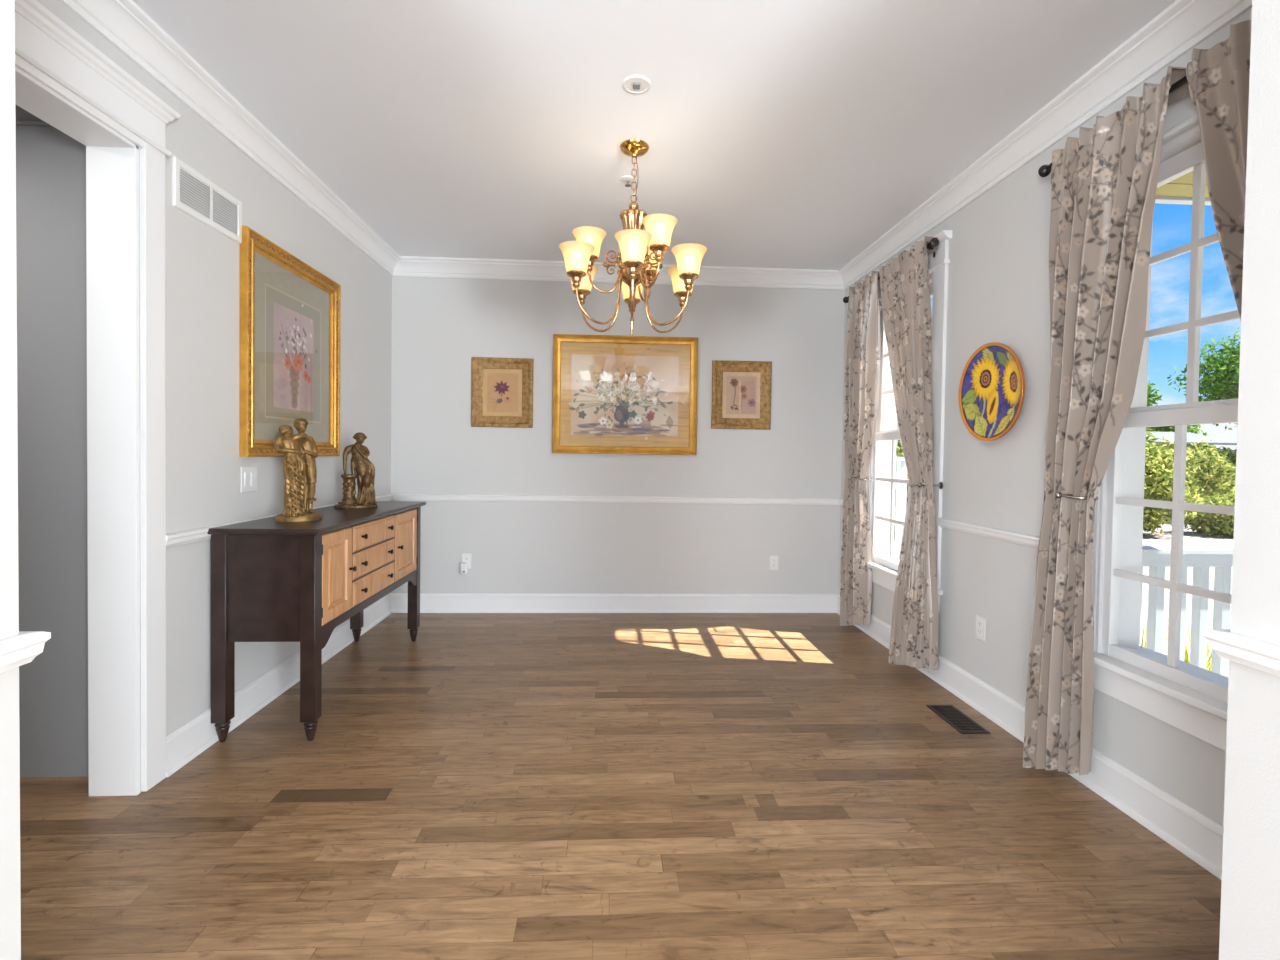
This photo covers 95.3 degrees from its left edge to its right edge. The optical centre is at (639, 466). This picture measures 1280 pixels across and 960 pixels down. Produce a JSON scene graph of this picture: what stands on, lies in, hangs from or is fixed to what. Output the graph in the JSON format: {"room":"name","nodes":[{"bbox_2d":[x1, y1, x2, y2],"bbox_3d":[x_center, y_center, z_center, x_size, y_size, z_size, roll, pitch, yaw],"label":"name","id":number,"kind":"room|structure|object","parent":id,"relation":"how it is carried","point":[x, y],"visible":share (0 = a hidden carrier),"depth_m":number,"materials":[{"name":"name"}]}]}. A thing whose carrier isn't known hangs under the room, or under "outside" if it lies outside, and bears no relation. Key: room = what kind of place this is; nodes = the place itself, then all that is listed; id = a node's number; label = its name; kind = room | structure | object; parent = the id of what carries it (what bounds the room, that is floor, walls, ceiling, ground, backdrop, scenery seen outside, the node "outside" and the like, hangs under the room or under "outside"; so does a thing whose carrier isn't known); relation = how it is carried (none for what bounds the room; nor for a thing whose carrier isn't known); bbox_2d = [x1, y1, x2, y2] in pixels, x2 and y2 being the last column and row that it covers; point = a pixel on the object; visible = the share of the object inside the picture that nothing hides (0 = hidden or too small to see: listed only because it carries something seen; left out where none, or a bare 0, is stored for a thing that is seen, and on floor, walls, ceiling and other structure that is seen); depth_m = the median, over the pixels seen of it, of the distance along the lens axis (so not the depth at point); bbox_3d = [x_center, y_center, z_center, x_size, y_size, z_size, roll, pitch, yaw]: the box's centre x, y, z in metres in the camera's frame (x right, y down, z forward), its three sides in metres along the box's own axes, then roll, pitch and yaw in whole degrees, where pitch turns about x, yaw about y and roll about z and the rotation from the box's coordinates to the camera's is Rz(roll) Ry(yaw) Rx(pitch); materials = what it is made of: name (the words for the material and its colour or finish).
{"room":"dining room","nodes":[
{"label":"dining room","id":0,"kind":"room"},
{"bbox_2d":[0,0,20,959],"bbox_3d":[-1.362,-0.145,0.819,0.645,2.660,0.290,1,1,-3],"label":"wall","id":1,"kind":"structure","parent":0,"point":[10,889],"depth_m":0.97,"materials":[{"name":"white paint"}]},
{"bbox_2d":[0,631,50,672],"bbox_3d":[-1.356,0.309,0.843,0.672,0.050,0.317,1,1,-3],"label":"trim","id":2,"kind":"structure","parent":1,"relation":"attached to","point":[21,649],"depth_m":0.98,"materials":[{"name":"white paint"}]},
{"bbox_2d":[16,125,87,776],"bbox_3d":[-2.662,-0.191,2.158,1.515,2.660,0.115,1,1,-3],"label":"wall","id":3,"kind":"structure","parent":0,"point":[50,164],"depth_m":2.13,"materials":[{"name":"grey paint"}]},
{"bbox_2d":[15,104,52,126],"bbox_3d":[-2.592,-1.261,2.056,1.415,0.055,0.052,1,1,-3],"label":"trim","id":4,"kind":"structure","parent":3,"relation":"attached to","point":[23,117],"depth_m":2.09,"materials":[{"name":"grey paint"}]},
{"bbox_2d":[36,0,391,791],"bbox_3d":[-1.855,-0.188,2.600,0.145,2.660,3.900,1,1,-3],"label":"wall","id":5,"kind":"structure","parent":0,"point":[204,464],"depth_m":2.44,"materials":[{"name":"white paint"}]},
{"bbox_2d":[15,0,180,795],"bbox_3d":[-1.779,-0.059,1.569,0.211,2.445,1.190,1,1,-3],"label":"door frame","id":6,"kind":"structure","parent":5,"relation":"in","point":[63,80],"depth_m":2.02,"materials":[{"name":"white paint"}]},
{"bbox_2d":[172,155,241,243],"bbox_3d":[-1.753,-1.073,2.379,0.010,0.185,0.401,1,1,-3],"label":"air vent","id":7,"kind":"object","parent":5,"relation":"in","point":[194,194],"visible":1,"depth_m":2.35,"materials":[{"name":"white plastic"}]},
{"bbox_2d":[59,0,399,275],"bbox_3d":[-1.723,-1.456,2.653,0.090,0.122,3.464,1,1,-3],"label":"trim","id":8,"kind":"structure","parent":5,"relation":"attached to","point":[122,23],"depth_m":2.35,"materials":[{"name":"white paint"}]},
{"bbox_2d":[240,466,256,492],"bbox_3d":[-1.783,0.058,2.665,0.012,0.116,0.120,1,1,-3],"label":"light switch","id":9,"kind":"object","parent":5,"relation":"attached to","point":[248,474],"visible":1,"depth_m":2.66,"materials":[{"name":"white plastic"}]},
{"bbox_2d":[166,593,391,776],"bbox_3d":[-1.824,1.058,3.296,0.026,0.143,2.273,1,1,-3],"label":"baseboard","id":10,"kind":"structure","parent":5,"relation":"attached to","point":[195,736],"depth_m":2.71,"materials":[{"name":"white paint"}]},
{"bbox_2d":[166,494,392,547],"bbox_3d":[-1.812,0.254,3.280,0.027,0.050,2.273,1,1,-3],"label":"trim","id":11,"kind":"structure","parent":5,"relation":"attached to","point":[200,534],"depth_m":2.31,"materials":[{"name":"white paint"}]},
{"bbox_2d":[239,226,340,456],"bbox_3d":[-1.781,-0.562,3.035,0.037,1.022,0.900,1,1,-3],"label":"framed print","id":12,"kind":"object","parent":5,"relation":"attached to","point":[290,311],"visible":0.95,"depth_m":2.92,"materials":[{"name":"gold metal"}]},
{"bbox_2d":[390,276,844,593],"bbox_3d":[-0.141,-0.202,4.573,3.783,2.660,0.146,1,1,-3],"label":"wall","id":13,"kind":"structure","parent":0,"point":[439,324],"depth_m":4.50,"materials":[{"name":"white paint"}]},
{"bbox_2d":[462,554,470,568],"bbox_3d":[-1.323,0.722,4.450,0.070,0.114,0.008,1,1,-3],"label":"wall outlet","id":14,"kind":"object","parent":13,"relation":"attached to","point":[465,557],"visible":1,"depth_m":4.45,"materials":[{"name":"white plastic"}]},
{"bbox_2d":[460,562,467,573],"bbox_3d":[-1.337,0.773,4.428,0.054,0.086,0.036,1,1,-3],"label":"plug","id":15,"kind":"object","parent":14,"relation":"attached to","point":[464,565],"visible":1,"depth_m":4.41,"materials":[{"name":"white plastic"}]},
{"bbox_2d":[471,357,533,427],"bbox_3d":[-1.044,-0.561,4.426,0.461,0.526,0.032,1,1,-3],"label":"framed print","id":16,"kind":"object","parent":13,"relation":"attached to","point":[502,388],"visible":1,"depth_m":4.43,"materials":[{"name":"gold metal"}]},
{"bbox_2d":[391,593,837,612],"bbox_3d":[-0.162,1.058,4.511,3.477,0.143,0.026,1,1,-3],"label":"baseboard","id":17,"kind":"structure","parent":13,"relation":"attached to","point":[429,602],"depth_m":4.51,"materials":[{"name":"white paint"}]},
{"bbox_2d":[392,494,839,504],"bbox_3d":[-0.150,0.255,4.495,3.477,0.050,0.027,1,1,-3],"label":"trim","id":18,"kind":"structure","parent":13,"relation":"attached to","point":[398,497],"depth_m":4.49,"materials":[{"name":"white paint"}]},
{"bbox_2d":[393,256,844,289],"bbox_3d":[-0.123,-1.468,4.429,3.477,0.122,0.090,1,1,-3],"label":"trim","id":19,"kind":"structure","parent":13,"relation":"attached to","point":[412,266],"depth_m":4.42,"materials":[{"name":"white paint"}]},
{"bbox_2d":[552,334,697,454],"bbox_3d":[-0.111,-0.547,4.474,1.106,0.904,0.037,1,1,-3],"label":"framed print","id":20,"kind":"object","parent":13,"relation":"attached to","point":[613,394],"visible":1,"depth_m":4.48,"materials":[{"name":"gold metal"}]},
{"bbox_2d":[711,360,771,429],"bbox_3d":[0.788,-0.554,4.526,0.463,0.527,0.032,1,1,-3],"label":"framed print","id":21,"kind":"object","parent":13,"relation":"attached to","point":[741,390],"visible":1,"depth_m":4.53,"materials":[{"name":"gold metal"}]},
{"bbox_2d":[769,556,777,569],"bbox_3d":[1.052,0.757,4.580,0.070,0.114,0.008,1,1,-3],"label":"wall outlet","id":22,"kind":"object","parent":13,"relation":"attached to","point":[773,564],"visible":1,"depth_m":4.58,"materials":[{"name":"white plastic"}]},
{"bbox_2d":[20,613,1221,959],"bbox_3d":[-0.724,1.258,0.112,5.400,0.100,9.050,1,1,-3],"label":"floor","id":23,"kind":"structure","parent":0,"point":[481,786],"depth_m":1.92,"materials":[{"name":"brown wood"}]},
{"bbox_2d":[207,501,425,741],"bbox_3d":[-1.587,0.688,3.087,0.456,0.897,1.416,1,1,-3],"label":"sideboard","id":24,"kind":"object","parent":23,"relation":"on","point":[272,581],"visible":0.99,"depth_m":2.42,"materials":[{"name":"brown wood"}]},
{"bbox_2d":[273,418,321,521],"bbox_3d":[-1.571,0.012,2.681,0.196,0.471,0.153,0,1,-31],"label":"bronze statue","id":25,"kind":"object","parent":24,"relation":"on","point":[300,451],"visible":1,"depth_m":2.64,"materials":[{"name":"gold metal"}]},
{"bbox_2d":[334,432,377,508],"bbox_3d":[-1.613,0.020,3.320,0.218,0.428,0.158,1,1,-3],"label":"bronze statue","id":26,"kind":"object","parent":24,"relation":"on","point":[362,468],"visible":1,"depth_m":3.29,"materials":[{"name":"gold metal"}]},
{"bbox_2d":[926,705,990,733],"bbox_3d":[1.491,1.186,2.746,0.134,0.004,0.292,1,1,-3],"label":"floor vent","id":27,"kind":"object","parent":23,"relation":"in","point":[961,722],"visible":1,"depth_m":2.73,"materials":[{"name":"brown metal"}]},
{"bbox_2d":[132,0,1176,269],"bbox_3d":[0.065,-1.510,0.098,6.900,0.140,9.050,1,1,-3],"label":"ceiling","id":28,"kind":"structure","parent":0,"point":[787,134],"depth_m":2.37,"materials":[{"name":"white paint"}]},
{"bbox_2d":[620,176,633,186],"bbox_3d":[-0.067,-1.484,3.046,0.080,0.034,0.080,1,1,-3],"label":"sprinkler","id":29,"kind":"object","parent":28,"relation":"attached to","point":[625,179],"visible":0.91,"depth_m":3.04,"materials":[{"name":"white plastic"}]},
{"bbox_2d":[559,139,706,335],"bbox_3d":[-0.032,-1.052,2.731,0.736,0.884,0.659,1,1,29],"label":"chandelier","id":30,"kind":"object","parent":28,"relation":"hanging from","point":[640,260],"visible":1,"depth_m":2.60,"materials":[{"name":"gold metal"}]},
{"bbox_2d":[622,75,650,93],"bbox_3d":[-0.014,-1.479,2.265,0.112,0.012,0.112,1,1,-3],"label":"sprinkler","id":31,"kind":"object","parent":28,"relation":"attached to","point":[635,84],"visible":1,"depth_m":2.25,"materials":[{"name":"white plastic"}]},
{"bbox_2d":[839,8,1251,825],"bbox_3d":[1.773,-0.137,2.725,0.160,2.660,3.754,1,1,-3],"label":"wall","id":32,"kind":"structure","parent":0,"point":[999,287],"depth_m":2.68,"materials":[{"name":"white paint"}]},
{"bbox_2d":[866,230,951,611],"bbox_3d":[1.744,-0.244,3.718,0.312,2.082,1.094,1,1,-3],"label":"window","id":33,"kind":"structure","parent":32,"relation":"in","point":[880,491],"depth_m":3.82,"materials":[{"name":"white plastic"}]},
{"bbox_2d":[848,476,872,480],"bbox_3d":[1.534,0.082,4.013,0.132,0.040,0.230,1,1,-3],"label":"tieback","id":34,"kind":"object","parent":33,"relation":"attached to","point":[849,477],"visible":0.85,"depth_m":4.01,"materials":[{"name":"silver metal"}]},
{"bbox_2d":[843,238,938,302],"bbox_3d":[1.574,-1.214,3.768,0.052,0.086,1.212,1,1,-3],"label":"curtain rod","id":35,"kind":"object","parent":33,"relation":"attached to","point":[934,242],"visible":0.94,"depth_m":3.22,"materials":[{"name":"brown metal"}]},
{"bbox_2d":[840,271,880,625],"bbox_3d":[1.527,-0.069,4.021,0.127,2.426,0.454,1,1,-10],"label":"curtain","id":36,"kind":"object","parent":35,"relation":"hanging from","point":[863,332],"visible":0.98,"depth_m":4.05,"materials":[{"name":"beige fabric"}]},
{"bbox_2d":[879,236,938,669],"bbox_3d":[1.532,-0.056,3.410,0.138,2.429,0.661,1,1,-3],"label":"curtain","id":37,"kind":"object","parent":35,"relation":"hanging from","point":[904,279],"visible":0.99,"depth_m":3.26,"materials":[{"name":"beige fabric"}]},
{"bbox_2d":[909,482,942,488],"bbox_3d":[1.575,0.102,3.252,0.132,0.040,0.180,1,1,-3],"label":"tieback","id":38,"kind":"object","parent":33,"relation":"attached to","point":[940,485],"visible":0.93,"depth_m":3.18,"materials":[{"name":"silver metal"}]},
{"bbox_2d":[976,615,985,641],"bbox_3d":[1.669,0.793,2.860,0.008,0.114,0.070,1,1,-3],"label":"wall outlet","id":39,"kind":"object","parent":32,"relation":"attached to","point":[980,621],"visible":1,"depth_m":2.85,"materials":[{"name":"white plastic"}]},
{"bbox_2d":[937,518,1039,547],"bbox_3d":[1.671,0.316,2.763,0.027,0.050,0.888,1,1,-3],"label":"trim","id":40,"kind":"structure","parent":32,"relation":"attached to","point":[995,533],"depth_m":2.76,"materials":[{"name":"white paint"}]},
{"bbox_2d":[959,342,1024,440],"bbox_3d":[1.659,-0.349,2.743,0.062,0.458,0.458,1,1,-3],"label":"decorative plate","id":41,"kind":"object","parent":32,"relation":"attached to","point":[992,382],"visible":1,"depth_m":2.75,"materials":[{"name":"ceramic"}]},
{"bbox_2d":[836,594,1222,879],"bbox_3d":[1.654,1.117,2.890,0.026,0.143,3.464,1,1,-3],"label":"baseboard","id":42,"kind":"structure","parent":32,"relation":"attached to","point":[1198,837],"depth_m":2.06,"materials":[{"name":"white paint"}]},
{"bbox_2d":[839,0,1251,289],"bbox_3d":[1.659,-1.410,2.838,0.090,0.122,3.464,1,1,-3],"label":"trim","id":43,"kind":"structure","parent":32,"relation":"attached to","point":[1185,24],"depth_m":2.29,"materials":[{"name":"white paint"}]},
{"bbox_2d":[1094,93,1239,750],"bbox_3d":[1.849,-0.205,1.799,0.312,2.082,1.094,1,1,-3],"label":"window","id":44,"kind":"structure","parent":32,"relation":"in","point":[1192,699],"depth_m":1.96,"materials":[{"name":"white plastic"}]},
{"bbox_2d":[1054,492,1097,500],"bbox_3d":[1.635,0.110,2.165,0.132,0.040,0.120,1,1,-3],"label":"tieback","id":45,"kind":"object","parent":44,"relation":"attached to","point":[1058,495],"visible":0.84,"depth_m":2.16,"materials":[{"name":"silver metal"}]},
{"bbox_2d":[1038,76,1187,176],"bbox_3d":[1.683,-1.173,1.772,0.052,0.086,1.243,1,1,-3],"label":"curtain rod","id":46,"kind":"object","parent":44,"relation":"attached to","point":[1044,170],"visible":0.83,"depth_m":2.33,"materials":[{"name":"brown metal"}]},
{"bbox_2d":[1022,66,1189,774],"bbox_3d":[1.600,-0.030,2.057,0.161,2.424,0.500,1,1,-3],"label":"curtain","id":47,"kind":"object","parent":46,"relation":"hanging from","point":[1104,180],"visible":0.99,"depth_m":2.13,"materials":[{"name":"beige fabric"}]},
{"bbox_2d":[1185,20,1251,319],"bbox_3d":[1.645,-0.018,1.520,0.109,2.426,0.561,1,1,-3],"label":"curtain","id":48,"kind":"object","parent":46,"relation":"hanging from","point":[1218,77],"visible":0.35,"depth_m":1.64,"materials":[{"name":"beige fabric"}]},
{"bbox_2d":[1219,0,1279,959],"bbox_3d":[1.462,-0.107,0.974,0.651,2.660,0.290,1,1,-3],"label":"wall","id":49,"kind":"structure","parent":0,"point":[1250,883],"depth_m":1.06,"materials":[{"name":"white paint"}]},
{"bbox_2d":[1202,629,1279,676],"bbox_3d":[1.441,0.347,0.996,0.678,0.050,0.317,1,1,-3],"label":"trim","id":50,"kind":"structure","parent":49,"relation":"attached to","point":[1263,656],"depth_m":1.07,"materials":[{"name":"white paint"}]},
{"label":"outside","id":51,"kind":"structure","parent":0,"visible":0},
{"bbox_2d":[893,517,1233,677],"bbox_3d":[34.127,1.601,33.946,68.100,0.200,76.000,1,1,-3],"label":"ground","id":52,"kind":"structure","parent":51,"point":[1189,539],"depth_m":8.62,"materials":[{"name":"white"}]},
{"bbox_2d":[894,457,906,558],"bbox_3d":[2.489,0.752,5.580,0.090,1.690,0.090,1,1,-3],"label":"post","id":53,"kind":"object","parent":52,"relation":"on","point":[901,470],"visible":0.5,"depth_m":5.54,"materials":[{"name":"grey wood"}]},
{"bbox_2d":[894,440,908,537],"bbox_3d":[5.865,0.444,12.623,3.113,2.661,2.165,1,1,-3],"label":"bush","id":54,"kind":"object","parent":52,"relation":"on","point":[899,453],"visible":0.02,"depth_m":12.37,"materials":[{"name":"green plant"}]},
{"bbox_2d":[1147,380,1161,405],"bbox_3d":[22.695,-1.701,27.715,3.057,6.312,2.993,1,1,22],"label":"tree","id":55,"kind":"object","parent":52,"relation":"on","point":[1150,394],"visible":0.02,"depth_m":26.71,"materials":[{"name":"green plant"}]},
{"bbox_2d":[1141,617,1185,660],"bbox_3d":[2.920,1.257,3.468,0.528,0.778,0.434,1,1,-3],"label":"ornamental grass","id":56,"kind":"object","parent":52,"relation":"on","point":[1145,644],"depth_m":3.52,"materials":[{"name":"yellow plant"}]},
{"bbox_2d":[1143,427,1205,535],"bbox_3d":[11.327,0.393,13.482,2.884,2.896,2.339,1,1,-3],"label":"bush","id":57,"kind":"object","parent":52,"relation":"on","point":[1159,469],"visible":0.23,"depth_m":12.84,"materials":[{"name":"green plant"}]},
{"bbox_2d":[1144,439,1235,521],"bbox_3d":[15.709,0.558,16.551,2.689,2.694,2.082,1,1,-3],"label":"bush","id":58,"kind":"object","parent":52,"relation":"on","point":[1210,473],"visible":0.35,"depth_m":15.99,"materials":[{"name":"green plant"}]},
{"bbox_2d":[1145,431,1236,497],"bbox_3d":[19.285,0.020,23.689,6.300,2.930,3.800,1,1,-3],"label":"shed","id":59,"kind":"object","parent":52,"relation":"on","point":[1193,438],"visible":0.15,"depth_m":22.39,"materials":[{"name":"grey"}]},
{"bbox_2d":[1163,616,1228,673],"bbox_3d":[3.408,1.282,3.560,0.402,0.739,0.448,1,1,-3],"label":"ornamental grass","id":60,"kind":"object","parent":52,"relation":"on","point":[1208,664],"depth_m":3.54,"materials":[{"name":"yellow plant"}]},
{"bbox_2d":[1167,327,1240,429],"bbox_3d":[19.128,-1.353,18.219,3.948,5.898,3.138,1,1,-3],"label":"tree","id":61,"kind":"object","parent":52,"relation":"on","point":[1224,379],"visible":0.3,"depth_m":18.25,"materials":[{"name":"green plant"}]},
{"bbox_2d":[1184,492,1234,536],"bbox_3d":[13.679,1.217,13.527,1.857,1.290,1.603,1,1,-3],"label":"bush","id":62,"kind":"object","parent":52,"relation":"on","point":[1211,523],"visible":0.41,"depth_m":13.42,"materials":[{"name":"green plant"}]},
{"bbox_3d":[33.651,0.141,43.907,64.000,2.350,50.000,1,1,-3],"label":"hill","id":63,"kind":"object","parent":52,"relation":"on","visible":0},
{"bbox_2d":[1146,424,1207,435],"bbox_3d":[25.589,-0.930,28.903,4.075,3.909,3.074,1,1,-3],"label":"tree","id":64,"kind":"object","parent":63,"relation":"on","point":[1159,428],"visible":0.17,"depth_m":27.93,"materials":[{"name":"green plant"}]},
{"bbox_2d":[1213,446,1236,480],"bbox_3d":[32.549,-0.070,32.272,11.740,2.322,2.784,1,1,-3],"label":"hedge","id":65,"kind":"object","parent":63,"relation":"on","point":[1231,454],"visible":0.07,"depth_m":31.62,"materials":[{"name":"green plant"}]},
{"bbox_3d":[3.889,-0.007,3.056,0.180,2.750,0.180,1,1,-3],"label":"porch post","id":66,"kind":"object","parent":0,"visible":0},
{"bbox_2d":[1139,546,1232,676],"bbox_3d":[2.817,0.834,2.975,1.977,0.860,0.130,1,1,-3],"label":"porch railing","id":67,"kind":"object","parent":66,"relation":"attached to","point":[1201,558],"visible":0.13,"depth_m":2.95,"materials":[{"name":"grey wood"}]},
{"bbox_3d":[3.493,-0.026,-1.588,0.200,2.660,5.050,1,1,-3],"label":"wall","id":68,"kind":"structure","parent":0,"visible":0},
{"bbox_2d":[1155,171,1210,205],"bbox_3d":[3.167,-1.428,0.116,2.302,0.215,5.945,1,1,-3],"label":"porch roof","id":69,"kind":"structure","parent":68,"relation":"attached to","point":[1179,190],"depth_m":2.97,"materials":[{"name":"yellow"}]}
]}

